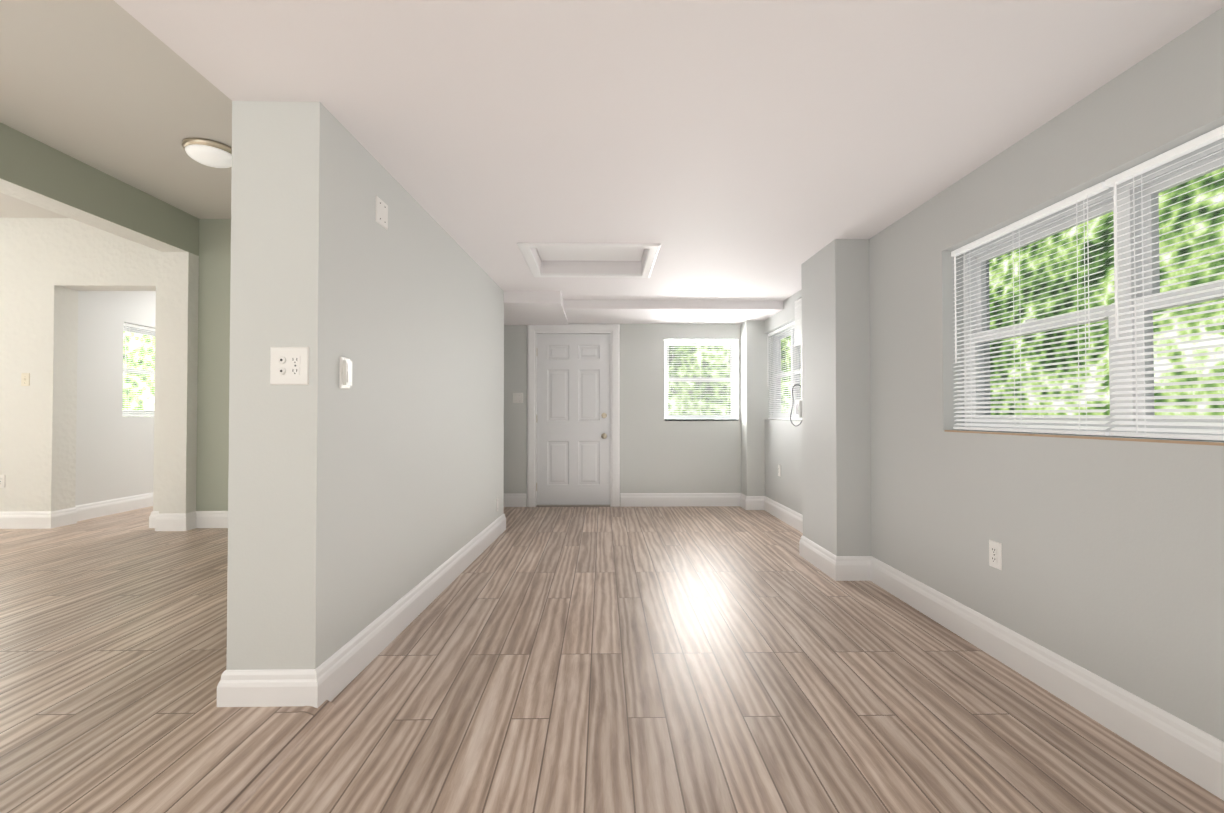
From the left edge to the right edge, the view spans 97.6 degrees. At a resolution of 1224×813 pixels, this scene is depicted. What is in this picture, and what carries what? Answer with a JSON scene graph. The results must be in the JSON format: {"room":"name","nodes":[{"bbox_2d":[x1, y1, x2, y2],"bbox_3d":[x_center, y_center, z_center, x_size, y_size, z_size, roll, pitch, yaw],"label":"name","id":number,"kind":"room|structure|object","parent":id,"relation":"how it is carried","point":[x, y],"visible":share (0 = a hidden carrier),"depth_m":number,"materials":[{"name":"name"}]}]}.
{"room":"empty living room","nodes":[
{"label":"empty living room","id":0,"kind":"room"},
{"bbox_2d":[0,218,230,511],"bbox_3d":[-4.349,-0.379,4.932,6.105,3.000,0.220,0,-1,-1],"label":"wall","id":1,"kind":"structure","parent":0,"point":[50,268],"depth_m":4.82,"materials":[{"name":"white paint"}]},
{"bbox_2d":[0,475,5,487],"bbox_3d":[-5.459,0.669,4.782,0.072,0.116,0.010,0,-1,-1],"label":"outlet","id":2,"kind":"object","parent":1,"relation":"attached to","point":[2,481],"visible":1,"depth_m":4.78,"materials":[{"name":"white plastic"}]},
{"bbox_2d":[21,373,29,385],"bbox_3d":[-5.259,-0.241,4.794,0.072,0.116,0.019,0,-1,-1],"label":"light switch","id":3,"kind":"object","parent":1,"relation":"attached to","point":[25,379],"visible":1,"depth_m":4.80,"materials":[{"name":"beige plastic"}]},
{"bbox_2d":[0,507,76,528],"bbox_3d":[-6.201,1.015,4.870,2.399,0.150,0.239,0,-1,-1],"label":"baseboard","id":4,"kind":"structure","parent":1,"relation":"attached to","point":[37,519],"depth_m":4.77,"materials":[{"name":"white wood"}]},
{"bbox_2d":[149,511,227,530],"bbox_3d":[-2.720,1.015,4.872,2.839,0.150,0.359,0,-1,-1],"label":"baseboard","id":5,"kind":"structure","parent":1,"relation":"attached to","point":[184,521],"depth_m":4.77,"materials":[{"name":"white wood"}]},
{"bbox_2d":[75,291,155,505],"bbox_3d":[-5.234,-0.353,6.792,0.200,3.000,3.530,0,-1,-1],"label":"wall","id":6,"kind":"structure","parent":0,"point":[114,454],"depth_m":5.43,"materials":[{"name":"white paint"}]},
{"bbox_2d":[75,492,152,520],"bbox_3d":[-5.123,1.041,6.674,0.019,0.150,3.330,0,-1,-1],"label":"baseboard","id":7,"kind":"structure","parent":6,"relation":"attached to","point":[104,508],"depth_m":5.47,"materials":[{"name":"white wood"}]},
{"bbox_2d":[122,326,154,416],"bbox_3d":[-5.261,-0.381,6.202,0.075,0.996,1.206,0,-1,-1],"label":"window","id":8,"kind":"structure","parent":6,"relation":"in","point":[142,333],"depth_m":5.94,"materials":[{"name":"white"}]},
{"bbox_2d":[122,323,154,415],"bbox_3d":[-5.163,-0.381,6.203,0.040,0.988,1.198,0,-1,-1],"label":"blinds","id":9,"kind":"object","parent":8,"relation":"attached to","point":[126,348],"visible":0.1,"depth_m":5.82,"materials":[{"name":"white plastic"}]},
{"bbox_2d":[0,0,231,218],"bbox_3d":[-4.347,-1.838,1.577,5.990,0.180,6.970,0,-1,-1],"label":"ceiling","id":10,"kind":"structure","parent":0,"point":[113,88],"depth_m":3.02,"materials":[{"name":"white paint"}]},
{"bbox_2d":[0,123,198,255],"bbox_3d":[-3.795,-1.584,1.478,0.230,0.350,6.760,0,-1,-1],"label":"beam","id":11,"kind":"structure","parent":10,"relation":"attached to","point":[33,171],"depth_m":3.83,"materials":[{"name":"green paint"}]},
{"bbox_2d":[181,137,231,167],"bbox_3d":[-2.677,-1.670,3.580,0.316,0.098,0.316,0,-1,-1],"label":"light","id":12,"kind":"object","parent":10,"relation":"attached to","point":[210,153],"visible":0.85,"depth_m":3.50,"materials":[{"name":"white glass"}]},
{"bbox_2d":[0,506,303,812],"bbox_3d":[-4.233,1.082,3.303,6.280,0.030,10.500,0,-1,-1],"label":"floor","id":13,"kind":"structure","parent":0,"point":[113,652],"depth_m":2.11,"materials":[{"name":"laminate"}]},
{"bbox_2d":[159,252,198,513],"bbox_3d":[-3.854,-0.122,4.772,0.230,2.480,0.130,0,-1,-1],"label":"pilaster","id":14,"kind":"object","parent":13,"relation":"on","point":[178,391],"visible":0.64,"depth_m":4.71,"materials":[{"name":"white paint"}]},
{"bbox_2d":[226,101,503,669],"bbox_3d":[-1.171,-0.311,3.392,0.425,2.820,2.970,0,-1,-1],"label":"wall","id":15,"kind":"structure","parent":0,"point":[371,494],"depth_m":2.05,"materials":[{"name":"white paint"}]},
{"bbox_2d":[270,347,308,384],"bbox_3d":[-1.145,-0.145,1.897,0.136,0.136,0.014,0,-1,-1],"label":"outlet","id":16,"kind":"object","parent":15,"relation":"attached to","point":[289,365],"visible":1,"depth_m":1.90,"materials":[{"name":"white plastic"}]},
{"bbox_2d":[339,356,351,389],"bbox_3d":[-1.032,-0.130,2.086,0.023,0.125,0.070,0,-1,1],"label":"light switch","id":17,"kind":"object","parent":15,"relation":"attached to","point":[345,374],"visible":0.98,"depth_m":2.06,"materials":[{"name":"white plastic"}]},
{"bbox_2d":[217,513,505,707],"bbox_3d":[-1.171,1.023,3.373,0.464,0.150,3.008,0,-1,-1],"label":"baseboard","id":18,"kind":"structure","parent":15,"relation":"attached to","point":[333,676],"depth_m":2.07,"materials":[{"name":"white wood"}]},
{"bbox_2d":[375,195,387,229],"bbox_3d":[-1.033,-0.871,2.407,0.008,0.115,0.115,0,-1,1],"label":"outlet","id":19,"kind":"object","parent":15,"relation":"attached to","point":[381,212],"visible":1,"depth_m":2.40,"materials":[{"name":"white plastic"}]},
{"bbox_2d":[504,291,568,324],"bbox_3d":[-0.896,-0.994,5.492,0.830,0.115,1.240,0,-1,-1],"label":"ceiling","id":20,"kind":"structure","parent":0,"point":[533,307],"depth_m":5.14,"materials":[{"name":"white paint"}]},
{"bbox_2d":[504,324,740,506],"bbox_3d":[-0.249,-0.361,6.235,4.350,3.000,0.240,0,-1,-1],"label":"wall","id":21,"kind":"structure","parent":0,"point":[659,453],"depth_m":6.12,"materials":[{"name":"white paint"}]},
{"bbox_2d":[504,493,525,506],"bbox_3d":[-1.598,1.062,6.061,1.247,0.150,0.019,0,-1,-1],"label":"baseboard","id":22,"kind":"structure","parent":21,"relation":"attached to","point":[514,499],"depth_m":6.06,"materials":[{"name":"white wood"}]},
{"bbox_2d":[513,393,522,402],"bbox_3d":[-1.071,-0.098,6.086,0.118,0.116,0.019,0,-1,-1],"label":"light switch","id":23,"kind":"object","parent":21,"relation":"attached to","point":[517,397],"visible":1,"depth_m":6.09,"materials":[{"name":"white plastic"}]},
{"bbox_2d":[536,505,609,506],"bbox_3d":[-0.441,1.132,6.195,0.841,0.014,0.270,0,-1,-1],"label":"door threshold sill","id":24,"kind":"structure","parent":21,"relation":"attached to","point":[572,505],"depth_m":6.07,"materials":[{"name":"beige"}]},
{"bbox_2d":[537,334,609,504],"bbox_3d":[-0.439,0.142,6.108,0.835,1.956,0.112,0,-1,-1],"label":"door","id":25,"kind":"structure","parent":21,"relation":"in","point":[573,425],"depth_m":6.12,"materials":[{"name":"white wood"}]},
{"bbox_2d":[527,324,619,506],"bbox_3d":[-0.441,0.098,6.215,1.053,2.082,0.260,0,-1,-1],"label":"door frame","id":26,"kind":"structure","parent":21,"relation":"attached to","point":[614,329],"depth_m":6.09,"materials":[{"name":"white wood"}]},
{"bbox_2d":[620,493,743,508],"bbox_3d":[0.787,1.063,6.104,1.382,0.150,0.019,0,-1,-1],"label":"baseboard","id":27,"kind":"structure","parent":21,"relation":"attached to","point":[626,499],"depth_m":6.10,"materials":[{"name":"white wood"}]},
{"bbox_2d":[664,343,735,417],"bbox_3d":[1.021,-0.310,6.279,0.846,0.916,0.075,0,-1,-1],"label":"window","id":28,"kind":"structure","parent":21,"relation":"in","point":[698,345],"depth_m":6.25,"materials":[{"name":"white"}]},
{"bbox_2d":[664,340,736,418],"bbox_3d":[1.022,-0.311,6.186,0.838,0.908,0.040,0,-1,-1],"label":"window blind","id":29,"kind":"object","parent":28,"relation":"attached to","point":[700,347],"visible":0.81,"depth_m":6.19,"materials":[{"name":"white plastic"}]},
{"bbox_2d":[664,419,737,420],"bbox_3d":[1.022,0.157,6.180,0.850,0.020,0.100,0,-1,-1],"label":"window sill","id":30,"kind":"structure","parent":21,"relation":"attached to","point":[702,420],"depth_m":6.13,"materials":[{"name":"white wood"}]},
{"bbox_2d":[114,0,1223,300],"bbox_3d":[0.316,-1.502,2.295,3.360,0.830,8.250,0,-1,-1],"label":"ceiling","id":31,"kind":"structure","parent":0,"point":[740,150],"depth_m":1.91,"materials":[{"name":"white paint"}]},
{"bbox_2d":[520,250,541,275],"bbox_3d":[-0.593,-1.056,3.918,0.070,0.016,0.660,0,-1,-1],"label":"trim","id":32,"kind":"structure","parent":31,"relation":"attached to","point":[530,260],"depth_m":3.90,"materials":[{"name":"white wood"}]},
{"bbox_2d":[517,243,660,250],"bbox_3d":[-0.151,-1.061,3.541,0.940,0.016,0.070,0,-1,-1],"label":"trim","id":33,"kind":"structure","parent":31,"relation":"attached to","point":[522,246],"depth_m":3.52,"materials":[{"name":"white wood"}]},
{"bbox_2d":[537,248,643,260],"bbox_3d":[-0.158,-1.172,3.922,0.792,0.032,0.682,0,-1,-1],"label":"panel","id":34,"kind":"object","parent":31,"relation":"attached to","point":[571,254],"visible":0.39,"depth_m":4.07,"materials":[{"name":"white"}]},
{"bbox_2d":[533,273,648,277],"bbox_3d":[-0.164,-1.050,4.301,0.940,0.016,0.070,0,-1,-1],"label":"trim","id":35,"kind":"structure","parent":31,"relation":"attached to","point":[543,274],"depth_m":4.27,"materials":[{"name":"white wood"}]},
{"bbox_2d":[640,251,657,276],"bbox_3d":[0.277,-1.056,3.933,0.070,0.016,0.660,0,-1,-1],"label":"trim","id":36,"kind":"structure","parent":31,"relation":"attached to","point":[651,256],"depth_m":3.93,"materials":[{"name":"white wood"}]},
{"bbox_2d":[563,300,783,323],"bbox_3d":[0.726,-1.001,5.706,2.420,0.095,0.870,0,-1,-1],"label":"ceiling soffit","id":37,"kind":"structure","parent":0,"point":[652,312],"depth_m":5.40,"materials":[{"name":"white paint"}]},
{"bbox_2d":[237,506,1223,812],"bbox_3d":[-0.179,1.142,2.248,4.350,0.120,8.250,0,-1,-1],"label":"floor","id":38,"kind":"structure","parent":0,"point":[651,660],"depth_m":1.94,"materials":[{"name":"laminate"}]},
{"bbox_2d":[196,700,334,812],"bbox_3d":[-1.002,1.034,0.020,0.075,0.032,3.820,0,-1,-1],"label":"floor","id":39,"kind":"structure","parent":38,"relation":"on","point":[242,785],"depth_m":1.58,"materials":[{"name":"laminate"}]},
{"bbox_2d":[741,320,775,495],"bbox_3d":[1.660,0.046,6.027,0.360,2.180,0.250,0,-1,-1],"label":"column","id":40,"kind":"structure","parent":38,"relation":"on","point":[755,371],"depth_m":5.91,"materials":[{"name":"white paint"}]},
{"bbox_2d":[801,239,870,555],"bbox_3d":[1.576,0.013,3.701,0.310,2.180,0.580,0,-1,-1],"label":"wall","id":41,"kind":"structure","parent":0,"point":[836,453],"depth_m":3.42,"materials":[{"name":"grey paint"}]},
{"bbox_2d":[799,535,843,580],"bbox_3d":[1.411,1.028,3.683,0.019,0.150,0.618,0,-1,-1],"label":"baseboard","id":42,"kind":"structure","parent":41,"relation":"attached to","point":[832,565],"depth_m":3.57,"materials":[{"name":"white wood"}]},
{"bbox_2d":[764,7,1223,741],"bbox_3d":[1.786,-0.417,2.305,0.240,3.000,8.250,0,-1,-1],"label":"wall","id":43,"kind":"structure","parent":0,"point":[1112,561],"depth_m":2.04,"materials":[{"name":"grey paint"}]},
{"bbox_2d":[778,465,780,476],"bbox_3d":[1.686,0.647,5.404,0.010,0.116,0.072,0,-1,-1],"label":"electrical outlet","id":44,"kind":"object","parent":43,"relation":"attached to","point":[779,470],"visible":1,"depth_m":5.39,"materials":[{"name":"white plastic"}]},
{"bbox_2d":[773,325,801,419],"bbox_3d":[1.830,-0.339,5.336,0.075,0.946,1.186,0,-1,-1],"label":"window","id":45,"kind":"structure","parent":43,"relation":"in","point":[781,333],"depth_m":5.55,"materials":[{"name":"white"}]},
{"bbox_2d":[768,321,801,419],"bbox_3d":[1.739,-0.339,5.334,0.040,0.938,1.178,0,-1,-1],"label":"window blind","id":46,"kind":"object","parent":45,"relation":"attached to","point":[786,411],"visible":0.69,"depth_m":5.42,"materials":[{"name":"white plastic"}]},
{"bbox_2d":[794,296,801,417],"bbox_3d":[1.655,-0.459,4.422,0.104,1.105,0.574,0,-1,-1],"label":"air conditioner","id":47,"kind":"object","parent":43,"relation":"attached to","point":[798,338],"visible":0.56,"depth_m":4.62,"materials":[{"name":"white"}]},
{"bbox_2d":[790,384,801,425],"bbox_3d":[1.631,-0.010,4.719,0.117,0.373,0.032,0,-1,-1],"label":"cord","id":48,"kind":"object","parent":47,"relation":"attached to","point":[792,406],"visible":0.69,"depth_m":4.72,"materials":[{"name":"grey plastic"}]},
{"bbox_2d":[760,496,847,556],"bbox_3d":[1.690,1.046,4.933,0.019,0.150,1.910,0,-1,-1],"label":"baseboard","id":49,"kind":"structure","parent":43,"relation":"attached to","point":[785,514],"depth_m":5.26,"materials":[{"name":"white wood"}]},
{"bbox_2d":[989,540,1001,569],"bbox_3d":[1.660,0.643,2.323,0.010,0.116,0.072,0,-1,-1],"label":"outlet","id":50,"kind":"object","parent":43,"relation":"attached to","point":[995,554],"visible":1,"depth_m":2.32,"materials":[{"name":"white plastic"}]},
{"bbox_2d":[864,556,1223,800],"bbox_3d":[1.660,1.006,2.128,0.019,0.150,2.540,0,-1,-1],"label":"baseboard","id":51,"kind":"structure","parent":43,"relation":"attached to","point":[1194,754],"depth_m":1.90,"materials":[{"name":"white wood"}]},
{"bbox_2d":[944,430,1223,445],"bbox_3d":[1.680,0.110,1.856,0.016,0.008,1.630,0,-1,-1],"label":"sill","id":52,"kind":"structure","parent":43,"relation":"attached to","point":[1144,440],"depth_m":1.82,"materials":[{"name":"beige wood"}]},
{"bbox_2d":[963,138,1223,440],"bbox_3d":[1.816,-0.343,1.865,0.075,0.896,1.646,0,-1,-1],"label":"window","id":53,"kind":"structure","parent":43,"relation":"in","point":[1108,313],"depth_m":1.87,"materials":[{"name":"white"}]},
{"bbox_2d":[951,182,1109,434],"bbox_3d":[1.716,-0.337,2.276,0.040,0.888,0.813,0,-1,-1],"label":"window blind","id":54,"kind":"object","parent":53,"relation":"attached to","point":[1087,193],"visible":1,"depth_m":2.17,"materials":[{"name":"white plastic"}]},
{"bbox_2d":[1105,125,1223,439],"bbox_3d":[1.730,-0.349,1.451,0.040,0.888,0.813,0,-1,-1],"label":"window blind","id":55,"kind":"object","parent":53,"relation":"attached to","point":[1212,136],"visible":1,"depth_m":1.67,"materials":[{"name":"white plastic"}]},
{"label":"outside","id":56,"kind":"structure","parent":0,"visible":0},
{"bbox_2d":[122,331,154,409],"bbox_3d":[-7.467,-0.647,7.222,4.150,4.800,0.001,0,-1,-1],"label":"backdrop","id":57,"kind":"structure","parent":56,"point":[135,382],"depth_m":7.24,"materials":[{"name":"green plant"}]},
{"bbox_2d":[668,336,790,414],"bbox_3d":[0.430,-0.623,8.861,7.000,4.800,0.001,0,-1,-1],"label":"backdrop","id":58,"kind":"structure","parent":56,"point":[712,361],"depth_m":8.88,"materials":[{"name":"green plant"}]},
{"bbox_2d":[989,167,1223,414],"bbox_3d":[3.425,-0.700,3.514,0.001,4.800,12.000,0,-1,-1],"label":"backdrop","id":59,"kind":"structure","parent":56,"point":[1107,266],"depth_m":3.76,"materials":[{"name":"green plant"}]}
]}

